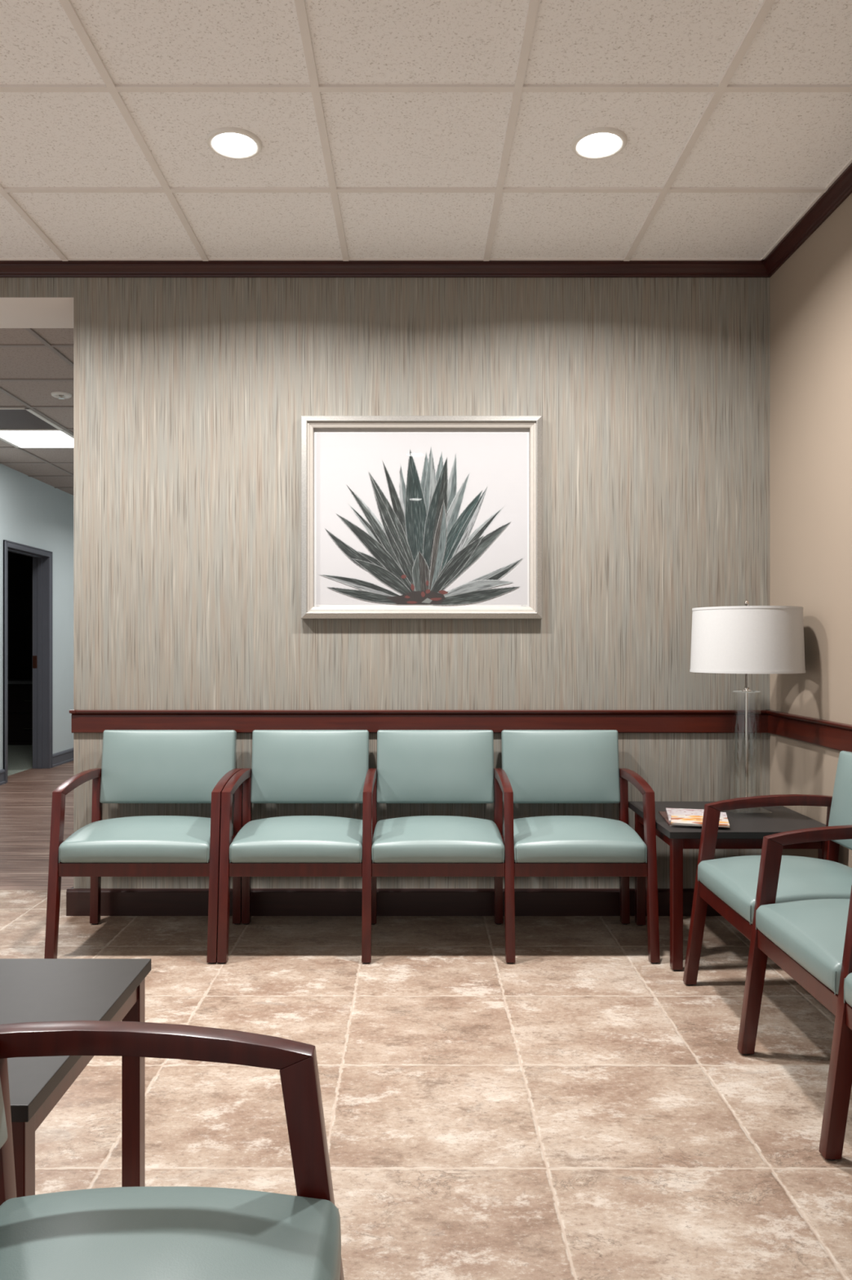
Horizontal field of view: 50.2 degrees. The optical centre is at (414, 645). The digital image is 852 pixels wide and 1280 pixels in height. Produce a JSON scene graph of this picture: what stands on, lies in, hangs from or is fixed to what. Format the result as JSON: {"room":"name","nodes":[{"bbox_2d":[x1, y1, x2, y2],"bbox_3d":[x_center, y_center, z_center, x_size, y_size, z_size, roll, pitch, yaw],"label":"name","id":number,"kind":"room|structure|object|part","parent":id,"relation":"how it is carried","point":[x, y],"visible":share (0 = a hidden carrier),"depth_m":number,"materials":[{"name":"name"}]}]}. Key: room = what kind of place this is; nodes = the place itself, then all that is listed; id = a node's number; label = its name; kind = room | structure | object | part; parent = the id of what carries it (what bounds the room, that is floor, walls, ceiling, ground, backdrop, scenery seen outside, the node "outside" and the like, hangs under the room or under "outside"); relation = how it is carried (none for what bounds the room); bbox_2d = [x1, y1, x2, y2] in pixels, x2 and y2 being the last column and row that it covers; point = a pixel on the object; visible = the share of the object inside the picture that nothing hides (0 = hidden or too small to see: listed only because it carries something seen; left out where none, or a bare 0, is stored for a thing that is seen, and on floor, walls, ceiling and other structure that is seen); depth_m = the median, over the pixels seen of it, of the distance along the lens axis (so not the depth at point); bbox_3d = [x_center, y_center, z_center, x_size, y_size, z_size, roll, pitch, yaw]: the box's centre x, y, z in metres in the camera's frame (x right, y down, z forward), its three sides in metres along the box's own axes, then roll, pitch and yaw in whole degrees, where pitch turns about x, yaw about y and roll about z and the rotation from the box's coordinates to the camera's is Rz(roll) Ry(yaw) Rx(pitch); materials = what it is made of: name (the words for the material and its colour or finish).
{"room":"waiting room","nodes":[
{"label":"waiting room","id":0,"kind":"room"},
{"bbox_2d":[8,551,32,679],"bbox_3d":[-5.189,-0.113,9.100,3.023,2.600,5.200,0,0,0],"label":"wall","id":1,"kind":"structure","parent":0,"point":[20,566],"depth_m":11.60,"materials":[{"name":"paint"}]},
{"bbox_2d":[0,463,74,769],"bbox_3d":[-3.603,-0.203,7.795,0.147,2.781,6.810,0,0,0],"label":"wall","id":2,"kind":"structure","parent":0,"point":[33,513],"depth_m":8.94,"materials":[{"name":"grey paint"}]},
{"bbox_2d":[3,539,53,783],"bbox_3d":[-3.591,0.142,8.296,0.171,2.090,1.011,0,0,0],"label":"door frame","id":3,"kind":"structure","parent":2,"relation":"in","point":[42,559],"depth_m":8.75,"materials":[{"name":"grey metal"}]},
{"bbox_3d":[-3.655,0.162,8.743,0.041,0.120,0.005,0,0,0],"label":"strike plate","id":4,"kind":"part","parent":3,"relation":"part of","materials":[{"name":"brown metal"}]},
{"bbox_2d":[0,747,74,785],"bbox_3d":[-3.519,1.124,7.795,0.022,0.126,6.810,0,0,0],"label":"baseboard","id":5,"kind":"structure","parent":2,"relation":"attached to","point":[64,757],"depth_m":9.02,"materials":[{"name":"grey rubber"}]},
{"bbox_2d":[0,328,74,495],"bbox_3d":[-2.539,-1.571,7.794,2.276,0.046,6.812,0,0,0],"label":"ceiling","id":6,"kind":"structure","parent":0,"point":[15,362],"depth_m":5.46,"materials":[{"name":"tile"}]},
{"bbox_2d":[0,408,74,448],"bbox_3d":[-2.799,-1.540,6.498,0.585,0.013,1.183,0,0,0],"label":"corridor troffer","id":7,"kind":"object","parent":6,"relation":"attached to","point":[20,428],"visible":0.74,"depth_m":6.54,"materials":[{"name":"white plastic"}]},
{"bbox_2d":[0,431,74,447],"bbox_3d":[-2.799,-1.543,6.786,0.535,0.008,0.566,0,0,0],"label":"diffuser","id":8,"kind":"object","parent":7,"relation":"attached to","point":[15,438],"depth_m":6.78,"materials":[{"name":"white plastic"}]},
{"bbox_2d":[0,328,74,488],"bbox_3d":[-2.515,-1.545,7.795,2.029,0.010,6.810,0,0,0],"label":"grid","id":9,"kind":"object","parent":6,"relation":"attached to","point":[46,344],"depth_m":5.76,"materials":[{"name":"metal"}]},
{"bbox_2d":[51,391,71,399],"bbox_3d":[-2.180,-1.534,5.607,0.120,0.026,0.120,0,0,0],"label":"sprinkler head","id":10,"kind":"object","parent":6,"relation":"attached to","point":[60,395],"visible":1,"depth_m":5.59},
{"bbox_2d":[0,277,74,328],"bbox_3d":[-3.050,-1.627,4.194,3.099,0.193,0.388,0,0,0],"label":"wall header","id":11,"kind":"structure","parent":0,"point":[24,302],"depth_m":4.06,"materials":[{"name":"paint"}]},
{"bbox_2d":[74,277,769,888],"bbox_3d":[0.091,-0.268,4.195,3.184,2.910,0.390,0,0,0],"label":"wall","id":12,"kind":"structure","parent":0,"point":[651,395],"depth_m":4.00,"materials":[{"name":"paper"}]},
{"bbox_2d":[0,260,768,277],"bbox_3d":[-1.518,-1.645,3.975,6.163,0.054,0.050,0,0,0],"label":"trim","id":13,"kind":"structure","parent":12,"relation":"attached to","point":[8,268],"depth_m":3.97,"materials":[{"name":"brown wood"}]},
{"bbox_2d":[66,885,721,915],"bbox_3d":[0.018,1.129,4.186,3.090,0.116,0.408,0,0,0],"label":"baseboard","id":14,"kind":"structure","parent":12,"relation":"attached to","point":[114,901],"depth_m":3.98,"materials":[{"name":"brown wood"}]},
{"bbox_2d":[69,709,768,733],"bbox_3d":[0.026,0.335,3.986,3.074,0.101,0.030,0,0,0],"label":"trim","id":15,"kind":"structure","parent":12,"relation":"attached to","point":[82,721],"depth_m":3.98,"materials":[{"name":"brown wood"}]},
{"bbox_2d":[301,415,542,618],"bbox_3d":[0.030,-0.558,3.974,1.052,0.886,0.049,0,0,0],"label":"framed print","id":16,"kind":"object","parent":12,"relation":"attached to","point":[403,517],"visible":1,"depth_m":3.99,"materials":[{"name":"beige paper"}]},
{"bbox_2d":[0,745,851,1279],"bbox_3d":[-2.458,1.217,4.150,8.283,0.060,15.500,0,0,0],"label":"floor","id":17,"kind":"structure","parent":0,"point":[575,1108],"depth_m":2.41,"materials":[{"name":"stone"}]},
{"bbox_2d":[8,679,32,745],"bbox_3d":[-4.850,0.807,11.055,1.300,0.760,0.611,0,0,0],"label":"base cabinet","id":18,"kind":"object","parent":17,"relation":"on","point":[20,691],"visible":0.2,"depth_m":10.78,"materials":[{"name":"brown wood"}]},
{"bbox_3d":[-4.540,0.644,10.791,0.590,0.315,0.018,0,0,0],"label":"drawer","id":19,"kind":"part","parent":18,"relation":"part of","materials":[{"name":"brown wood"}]},
{"bbox_3d":[-4.540,0.977,10.791,0.590,0.320,0.018,0,0,0],"label":"drawer","id":20,"kind":"part","parent":18,"relation":"part of","materials":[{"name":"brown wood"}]},
{"bbox_2d":[8,679,32,684],"bbox_3d":[-4.850,0.445,11.070,1.300,0.035,0.580,0,0,0],"label":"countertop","id":21,"kind":"structure","parent":18,"relation":"on","point":[10,681],"depth_m":10.78,"materials":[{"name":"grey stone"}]},
{"bbox_2d":[0,958,151,1197],"bbox_3d":[-0.875,0.929,1.638,0.620,0.515,0.622,0,0,0],"label":"end table","id":22,"kind":"object","parent":17,"relation":"on","point":[32,989],"visible":0.59,"depth_m":1.76,"materials":[{"name":"grey laminate"}]},
{"bbox_3d":[-0.594,0.939,1.358,0.038,0.484,0.038,0,0,0],"label":"leg","id":23,"kind":"part","parent":22,"relation":"part of","materials":[{"name":"brown wood"}]},
{"bbox_3d":[-0.594,0.939,1.918,0.038,0.484,0.038,0,0,0],"label":"leg","id":24,"kind":"part","parent":22,"relation":"part of","materials":[{"name":"brown wood"}]},
{"bbox_2d":[44,729,244,964],"bbox_3d":[-1.058,0.777,3.668,0.640,0.821,0.581,0,0,0],"label":"chair","id":25,"kind":"object","parent":17,"relation":"on","point":[139,766],"visible":0.93,"depth_m":3.67,"materials":[{"name":"teal leather"}]},
{"bbox_3d":[-1.361,0.870,3.439,0.034,0.622,0.122,0,0,0],"label":"leg","id":26,"kind":"part","parent":25,"relation":"part of","materials":[{"name":"brown wood"}]},
{"bbox_3d":[-1.361,0.551,3.691,0.034,0.054,0.470,0,0,0],"label":"armrest","id":27,"kind":"part","parent":25,"relation":"part of","materials":[{"name":"brown wood"}]},
{"bbox_3d":[-1.361,0.873,3.888,0.034,0.616,0.072,0,0,0],"label":"leg","id":28,"kind":"part","parent":25,"relation":"part of","materials":[{"name":"brown wood"}]},
{"bbox_3d":[-1.058,0.848,3.436,0.570,0.050,0.022,0,0,0],"label":"rail","id":29,"kind":"part","parent":25,"relation":"part of","materials":[{"name":"brown wood"}]},
{"bbox_3d":[-1.058,0.762,3.642,0.572,0.121,0.468,0,0,0],"label":"seat","id":30,"kind":"part","parent":25,"relation":"part of","materials":[{"name":"teal leather"}]},
{"bbox_3d":[-1.058,0.523,3.908,0.568,0.313,0.101,0,0,0],"label":"backrest","id":31,"kind":"part","parent":25,"relation":"part of","materials":[{"name":"teal leather"}]},
{"bbox_3d":[-0.756,0.870,3.439,0.034,0.622,0.122,0,0,0],"label":"leg","id":32,"kind":"part","parent":25,"relation":"part of","materials":[{"name":"brown wood"}]},
{"bbox_3d":[-0.756,0.551,3.691,0.034,0.054,0.470,0,0,0],"label":"armrest","id":33,"kind":"part","parent":25,"relation":"part of","materials":[{"name":"brown wood"}]},
{"bbox_3d":[-0.756,0.873,3.888,0.034,0.616,0.072,0,0,0],"label":"leg","id":34,"kind":"part","parent":25,"relation":"part of","materials":[{"name":"brown wood"}]},
{"bbox_2d":[0,1020,344,1279],"bbox_3d":[-0.352,0.777,0.985,0.581,0.821,0.572,0,0,0],"label":"chair","id":35,"kind":"object","parent":17,"relation":"on","point":[147,1233],"visible":1,"depth_m":1.16,"materials":[{"name":"brown wood"}]},
{"bbox_3d":[-0.592,0.523,0.985,0.101,0.313,0.501,0,0,0],"label":"backrest","id":36,"kind":"part","parent":35,"relation":"part of","materials":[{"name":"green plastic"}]},
{"bbox_3d":[-0.572,0.873,1.254,0.072,0.616,0.034,0,0,0],"label":"leg","id":37,"kind":"part","parent":35,"relation":"part of","materials":[{"name":"brown wood"}]},
{"bbox_3d":[-0.375,0.551,1.254,0.470,0.054,0.034,0,0,0],"label":"armrest","id":38,"kind":"part","parent":35,"relation":"part of","materials":[{"name":"brown wood"}]},
{"bbox_3d":[-0.326,0.762,0.985,0.468,0.121,0.505,0,0,0],"label":"seat","id":39,"kind":"part","parent":35,"relation":"part of","materials":[{"name":"teal leather"}]},
{"bbox_3d":[-0.123,0.870,1.254,0.122,0.622,0.034,0,0,0],"label":"leg","id":40,"kind":"part","parent":35,"relation":"part of","materials":[{"name":"brown wood"}]},
{"bbox_2d":[217,729,660,964],"bbox_3d":[0.088,0.777,3.668,1.647,0.821,0.581,0,0,0],"label":"chairs","id":41,"kind":"object","parent":17,"relation":"on","point":[288,766],"visible":1,"depth_m":3.75,"materials":[{"name":"teal leather"}]},
{"bbox_3d":[-0.718,0.870,3.439,0.034,0.622,0.122,0,0,0],"label":"leg","id":42,"kind":"part","parent":41,"relation":"part of","materials":[{"name":"brown wood"}]},
{"bbox_3d":[-0.718,0.551,3.691,0.034,0.054,0.470,0,0,0],"label":"armrest","id":43,"kind":"part","parent":41,"relation":"part of","materials":[{"name":"brown wood"}]},
{"bbox_3d":[-0.718,0.873,3.888,0.034,0.616,0.072,0,0,0],"label":"leg","id":44,"kind":"part","parent":41,"relation":"part of","materials":[{"name":"brown wood"}]},
{"bbox_3d":[-0.449,0.762,3.642,0.505,0.121,0.468,0,0,0],"label":"seat","id":45,"kind":"part","parent":41,"relation":"part of","materials":[{"name":"teal leather"}]},
{"bbox_3d":[-0.449,0.848,3.436,0.503,0.050,0.022,0,0,0],"label":"rail","id":46,"kind":"part","parent":41,"relation":"part of","materials":[{"name":"brown wood"}]},
{"bbox_3d":[-0.449,0.523,3.908,0.501,0.313,0.101,0,0,0],"label":"backrest","id":47,"kind":"part","parent":41,"relation":"part of","materials":[{"name":"teal leather"}]},
{"bbox_3d":[-0.180,0.870,3.439,0.034,0.622,0.122,0,0,0],"label":"leg","id":48,"kind":"part","parent":41,"relation":"part of","materials":[{"name":"brown wood"}]},
{"bbox_3d":[-0.180,0.551,3.691,0.034,0.054,0.470,0,0,0],"label":"armrest","id":49,"kind":"part","parent":41,"relation":"part of","materials":[{"name":"brown wood"}]},
{"bbox_3d":[-0.180,0.873,3.888,0.034,0.616,0.072,0,0,0],"label":"leg","id":50,"kind":"part","parent":41,"relation":"part of","materials":[{"name":"brown wood"}]},
{"bbox_3d":[0.088,0.523,3.908,0.501,0.313,0.101,0,0,0],"label":"backrest","id":51,"kind":"part","parent":41,"relation":"part of","materials":[{"name":"teal leather"}]},
{"bbox_3d":[0.088,0.762,3.642,0.505,0.121,0.468,0,0,0],"label":"seat","id":52,"kind":"part","parent":41,"relation":"part of","materials":[{"name":"teal leather"}]},
{"bbox_3d":[0.088,0.848,3.436,0.503,0.050,0.022,0,0,0],"label":"rail","id":53,"kind":"part","parent":41,"relation":"part of","materials":[{"name":"brown wood"}]},
{"bbox_3d":[0.357,0.873,3.888,0.034,0.616,0.072,0,0,0],"label":"leg","id":54,"kind":"part","parent":41,"relation":"part of","materials":[{"name":"brown wood"}]},
{"bbox_3d":[0.357,0.551,3.691,0.034,0.054,0.470,0,0,0],"label":"armrest","id":55,"kind":"part","parent":41,"relation":"part of","materials":[{"name":"brown wood"}]},
{"bbox_3d":[0.357,0.870,3.439,0.034,0.622,0.122,0,0,0],"label":"leg","id":56,"kind":"part","parent":41,"relation":"part of","materials":[{"name":"brown wood"}]},
{"bbox_3d":[0.626,0.523,3.908,0.501,0.313,0.101,0,0,0],"label":"backrest","id":57,"kind":"part","parent":41,"relation":"part of","materials":[{"name":"teal leather"}]},
{"bbox_3d":[0.626,0.762,3.642,0.505,0.121,0.468,0,0,0],"label":"seat","id":58,"kind":"part","parent":41,"relation":"part of","materials":[{"name":"teal leather"}]},
{"bbox_3d":[0.626,0.848,3.436,0.503,0.050,0.022,0,0,0],"label":"rail","id":59,"kind":"part","parent":41,"relation":"part of","materials":[{"name":"brown wood"}]},
{"bbox_3d":[0.894,0.873,3.888,0.034,0.616,0.072,0,0,0],"label":"leg","id":60,"kind":"part","parent":41,"relation":"part of","materials":[{"name":"brown wood"}]},
{"bbox_3d":[0.894,0.551,3.691,0.034,0.054,0.470,0,0,0],"label":"armrest","id":61,"kind":"part","parent":41,"relation":"part of","materials":[{"name":"brown wood"}]},
{"bbox_3d":[0.894,0.870,3.439,0.034,0.622,0.122,0,0,0],"label":"leg","id":62,"kind":"part","parent":41,"relation":"part of","materials":[{"name":"brown wood"}]},
{"bbox_2d":[628,801,826,970],"bbox_3d":[1.228,0.929,3.588,0.622,0.515,0.640,0,0,0],"label":"end table","id":63,"kind":"object","parent":17,"relation":"on","point":[748,828],"visible":0.61,"depth_m":3.32,"materials":[{"name":"grey laminate"}]},
{"bbox_3d":[0.956,0.939,3.854,0.038,0.484,0.038,0,0,0],"label":"leg","id":64,"kind":"part","parent":63,"relation":"part of","materials":[{"name":"brown wood"}]},
{"bbox_3d":[0.956,0.939,3.322,0.038,0.484,0.038,0,0,0],"label":"leg","id":65,"kind":"part","parent":63,"relation":"part of","materials":[{"name":"brown wood"}]},
{"bbox_2d":[658,811,726,827],"bbox_3d":[1.063,0.669,3.497,0.206,0.006,0.270,0,0,7],"label":"magazine","id":66,"kind":"object","parent":63,"relation":"on","point":[664,814],"visible":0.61,"depth_m":3.43,"materials":[{"name":"paper"}]},
{"bbox_2d":[666,808,704,822],"bbox_3d":[1.088,0.663,3.534,0.206,0.005,0.272,0,0,13],"label":"magazine","id":67,"kind":"object","parent":66,"relation":"on","point":[668,810],"visible":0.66,"depth_m":3.64,"materials":[{"name":"paper"}]},
{"bbox_2d":[671,809,729,826],"bbox_3d":[1.081,0.658,3.456,0.206,0.006,0.275,0,0,16],"label":"magazine","id":68,"kind":"object","parent":67,"relation":"on","point":[677,816],"visible":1,"depth_m":3.44,"materials":[{"name":"multicoloured paper"}]},
{"bbox_2d":[689,600,805,808],"bbox_3d":[1.314,0.247,3.600,0.430,0.850,0.430,0,0,-38],"label":"table lamp","id":69,"kind":"object","parent":63,"relation":"on","point":[746,639],"visible":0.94,"depth_m":3.42,"materials":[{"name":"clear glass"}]},
{"bbox_3d":[1.314,0.327,3.600,0.036,0.629,0.036,0,0,0],"label":"stem","id":70,"kind":"part","parent":69,"relation":"part of","materials":[{"name":"silver metal"}]},
{"bbox_3d":[1.314,-0.020,3.600,0.428,0.252,0.428,0,0,0],"label":"lamp shade","id":71,"kind":"part","parent":69,"relation":"part of","materials":[{"name":"white fabric"}]},
{"bbox_3d":[1.500,0.939,3.322,0.038,0.484,0.038,0,0,0],"label":"leg","id":72,"kind":"part","parent":63,"relation":"part of","materials":[{"name":"brown wood"}]},
{"bbox_2d":[683,751,851,1160],"bbox_3d":[1.232,0.777,2.373,0.581,0.821,1.647,0,0,0],"label":"chairs","id":73,"kind":"object","parent":17,"relation":"on","point":[795,912],"visible":1,"depth_m":2.62,"materials":[{"name":"teal leather"}]},
{"bbox_3d":[1.003,0.870,3.179,0.122,0.622,0.034,0,0,0],"label":"leg","id":74,"kind":"part","parent":73,"relation":"part of","materials":[{"name":"brown wood"}]},
{"bbox_3d":[1.000,0.848,2.910,0.022,0.050,0.503,0,0,0],"label":"rail","id":75,"kind":"part","parent":73,"relation":"part of","materials":[{"name":"brown wood"}]},
{"bbox_3d":[1.003,0.870,2.642,0.122,0.622,0.034,0,0,0],"label":"leg","id":76,"kind":"part","parent":73,"relation":"part of","materials":[{"name":"brown wood"}]},
{"bbox_3d":[1.255,0.551,3.179,0.470,0.054,0.034,0,0,0],"label":"armrest","id":77,"kind":"part","parent":73,"relation":"part of","materials":[{"name":"brown wood"}]},
{"bbox_3d":[1.206,0.762,2.910,0.468,0.121,0.505,0,0,0],"label":"seat","id":78,"kind":"part","parent":73,"relation":"part of","materials":[{"name":"teal leather"}]},
{"bbox_3d":[1.000,0.848,2.373,0.022,0.050,0.503,0,0,0],"label":"rail","id":79,"kind":"part","parent":73,"relation":"part of","materials":[{"name":"brown wood"}]},
{"bbox_3d":[1.206,0.762,2.373,0.468,0.121,0.505,0,0,0],"label":"seat","id":80,"kind":"part","parent":73,"relation":"part of","materials":[{"name":"teal leather"}]},
{"bbox_3d":[1.255,0.551,2.642,0.470,0.054,0.034,0,0,0],"label":"armrest","id":81,"kind":"part","parent":73,"relation":"part of","materials":[{"name":"brown wood"}]},
{"bbox_3d":[1.452,0.873,3.179,0.072,0.616,0.034,0,0,0],"label":"leg","id":82,"kind":"part","parent":73,"relation":"part of","materials":[{"name":"brown wood"}]},
{"bbox_3d":[1.003,0.870,2.104,0.122,0.622,0.034,0,0,0],"label":"leg","id":83,"kind":"part","parent":73,"relation":"part of","materials":[{"name":"brown wood"}]},
{"bbox_3d":[1.472,0.523,2.910,0.101,0.313,0.501,0,0,0],"label":"backrest","id":84,"kind":"part","parent":73,"relation":"part of","materials":[{"name":"teal leather"}]},
{"bbox_3d":[1.206,0.762,1.835,0.468,0.121,0.505,0,0,0],"label":"seat","id":85,"kind":"part","parent":73,"relation":"part of","materials":[{"name":"teal leather"}]},
{"bbox_3d":[1.000,0.848,1.835,0.022,0.050,0.503,0,0,0],"label":"rail","id":86,"kind":"part","parent":73,"relation":"part of","materials":[{"name":"brown wood"}]},
{"bbox_2d":[0,0,851,257],"bbox_3d":[-1.458,-1.700,0.200,6.283,0.046,7.600,0,0,0],"label":"ceiling","id":87,"kind":"structure","parent":0,"point":[47,139],"depth_m":2.93,"materials":[{"name":"tile"}]},
{"bbox_2d":[206,127,262,159],"bbox_3d":[-0.602,-1.667,3.034,0.184,0.020,0.184,0,0,0],"label":"recessed light","id":88,"kind":"object","parent":87,"relation":"in","point":[233,143],"visible":1,"depth_m":3.01,"materials":[{"name":"white ceramic"}]},
{"bbox_2d":[0,0,851,261],"bbox_3d":[-1.528,-1.674,0.190,6.143,0.010,7.580,0,0,0],"label":"grid","id":89,"kind":"structure","parent":87,"relation":"attached to","point":[314,87],"depth_m":2.90,"materials":[{"name":"metal"}]},
{"bbox_2d":[571,127,627,159],"bbox_3d":[0.615,-1.667,3.034,0.184,0.020,0.184,0,0,0],"label":"recessed light","id":90,"kind":"object","parent":87,"relation":"in","point":[598,143],"visible":1,"depth_m":3.01,"materials":[{"name":"white ceramic"}]},
{"bbox_2d":[769,192,851,867],"bbox_3d":[1.623,-0.268,0.200,0.120,2.910,7.600,0,0,0],"label":"wall","id":91,"kind":"structure","parent":0,"point":[811,293],"depth_m":3.57,"materials":[{"name":"beige paint"}]},
{"bbox_2d":[763,162,851,277],"bbox_3d":[1.538,-1.645,0.200,0.050,0.054,7.600,0,0,0],"label":"trim","id":92,"kind":"structure","parent":91,"relation":"attached to","point":[836,194],"depth_m":3.52,"materials":[{"name":"brown wood"}]},
{"bbox_2d":[766,710,851,751],"bbox_3d":[1.550,0.335,0.200,0.027,0.100,7.600,0,0,0],"label":"trim","id":93,"kind":"structure","parent":91,"relation":"attached to","point":[836,735],"depth_m":3.54,"materials":[{"name":"brown wood"}]}
]}

